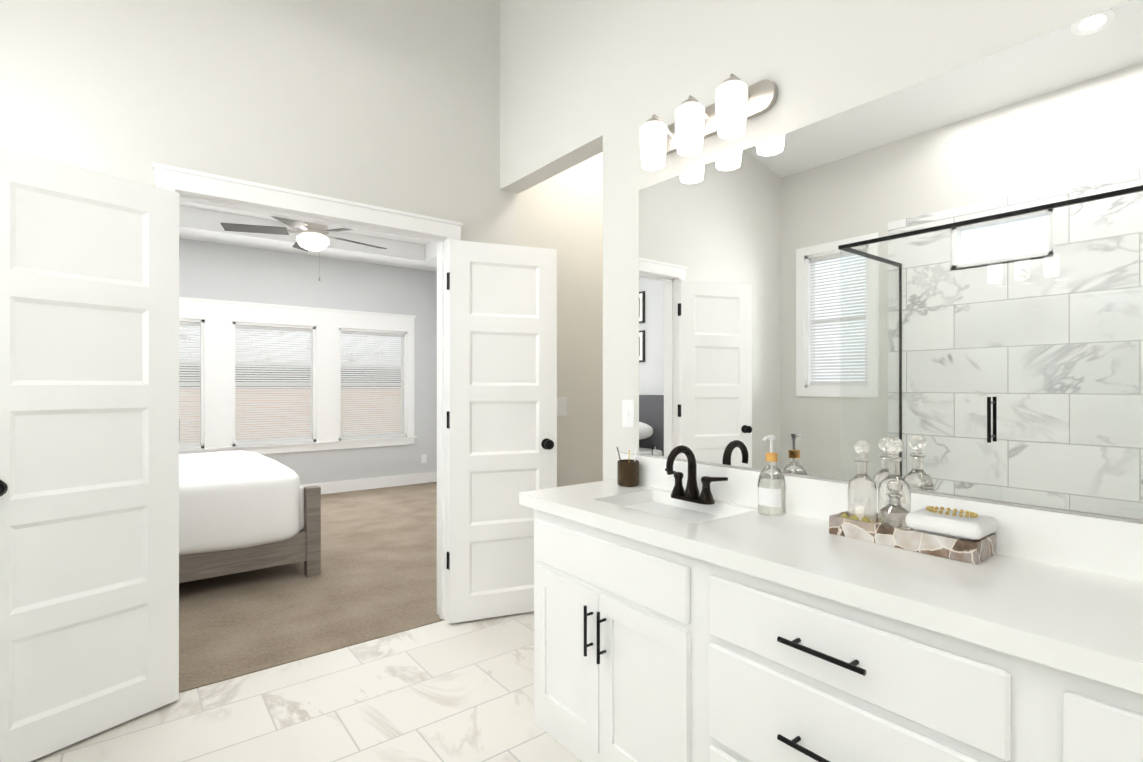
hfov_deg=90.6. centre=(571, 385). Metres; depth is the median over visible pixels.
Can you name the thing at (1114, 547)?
backsplash
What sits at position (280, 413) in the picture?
window blind
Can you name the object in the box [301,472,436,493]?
baseboard
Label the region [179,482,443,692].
floor
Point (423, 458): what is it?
outlet
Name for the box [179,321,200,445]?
window blind
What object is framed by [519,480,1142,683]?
countertop
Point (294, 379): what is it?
backdrop
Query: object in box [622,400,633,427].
light switch
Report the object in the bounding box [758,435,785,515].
soap dispenser
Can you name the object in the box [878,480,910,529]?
decanter
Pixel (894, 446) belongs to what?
decanter
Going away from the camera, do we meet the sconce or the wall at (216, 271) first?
the sconce
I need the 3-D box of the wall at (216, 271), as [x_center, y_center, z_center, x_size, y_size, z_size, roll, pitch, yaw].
[-3.504,-0.922,6.231,4.740,4.400,0.120,0,0,-38]
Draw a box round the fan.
[220,216,386,280]
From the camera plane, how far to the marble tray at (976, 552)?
1.37 m
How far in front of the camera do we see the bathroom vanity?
1.34 m
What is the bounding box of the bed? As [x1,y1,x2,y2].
[179,451,320,582]
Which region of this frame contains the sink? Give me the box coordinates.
[623,496,730,523]
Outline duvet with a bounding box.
[179,451,300,554]
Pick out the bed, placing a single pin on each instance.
(242, 511)
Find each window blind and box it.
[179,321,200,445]
[235,325,312,442]
[341,331,403,437]
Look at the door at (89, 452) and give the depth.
2.02 m
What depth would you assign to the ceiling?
6.18 m
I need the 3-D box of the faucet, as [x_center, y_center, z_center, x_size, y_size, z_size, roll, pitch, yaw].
[0.385,0.306,1.957,0.157,0.196,0.277,0,0,-38]
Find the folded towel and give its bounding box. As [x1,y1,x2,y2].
[905,506,997,540]
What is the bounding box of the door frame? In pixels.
[152,162,462,623]
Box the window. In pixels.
[179,297,416,454]
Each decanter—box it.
[848,440,876,522]
[878,437,910,523]
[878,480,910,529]
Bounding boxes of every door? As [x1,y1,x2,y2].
[0,146,179,761]
[447,240,556,623]
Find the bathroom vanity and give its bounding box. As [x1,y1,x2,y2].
[519,500,1142,761]
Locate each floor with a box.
[31,611,581,761]
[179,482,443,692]
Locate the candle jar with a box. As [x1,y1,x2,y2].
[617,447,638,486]
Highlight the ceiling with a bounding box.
[179,201,436,271]
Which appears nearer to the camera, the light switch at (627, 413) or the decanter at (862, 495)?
the decanter at (862, 495)
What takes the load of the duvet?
on the bed
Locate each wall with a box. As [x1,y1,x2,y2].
[0,0,602,486]
[179,238,436,484]
[500,0,1142,522]
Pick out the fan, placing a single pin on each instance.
(312, 236)
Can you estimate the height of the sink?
0.129 m
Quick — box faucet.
[665,445,727,504]
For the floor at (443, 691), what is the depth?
2.20 m
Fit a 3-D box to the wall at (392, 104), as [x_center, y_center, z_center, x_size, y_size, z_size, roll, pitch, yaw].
[-1.124,-0.928,2.712,4.206,4.400,0.060,0,0,-38]
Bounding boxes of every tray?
[829,511,995,564]
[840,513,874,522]
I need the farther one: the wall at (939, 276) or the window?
the window
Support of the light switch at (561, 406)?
attached to the wall at (392, 104)
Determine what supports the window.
in the wall at (216, 271)
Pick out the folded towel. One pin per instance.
(960, 524)
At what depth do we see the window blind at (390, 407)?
7.00 m
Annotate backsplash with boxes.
[619,452,1142,579]
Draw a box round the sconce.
[640,73,777,170]
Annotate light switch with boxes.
[557,397,566,415]
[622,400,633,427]
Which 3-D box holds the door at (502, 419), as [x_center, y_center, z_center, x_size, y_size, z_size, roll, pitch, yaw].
[-0.374,0.245,3.109,0.611,2.030,0.161,0,0,-21]
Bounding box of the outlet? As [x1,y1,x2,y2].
[421,454,425,462]
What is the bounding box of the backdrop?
[179,325,400,441]

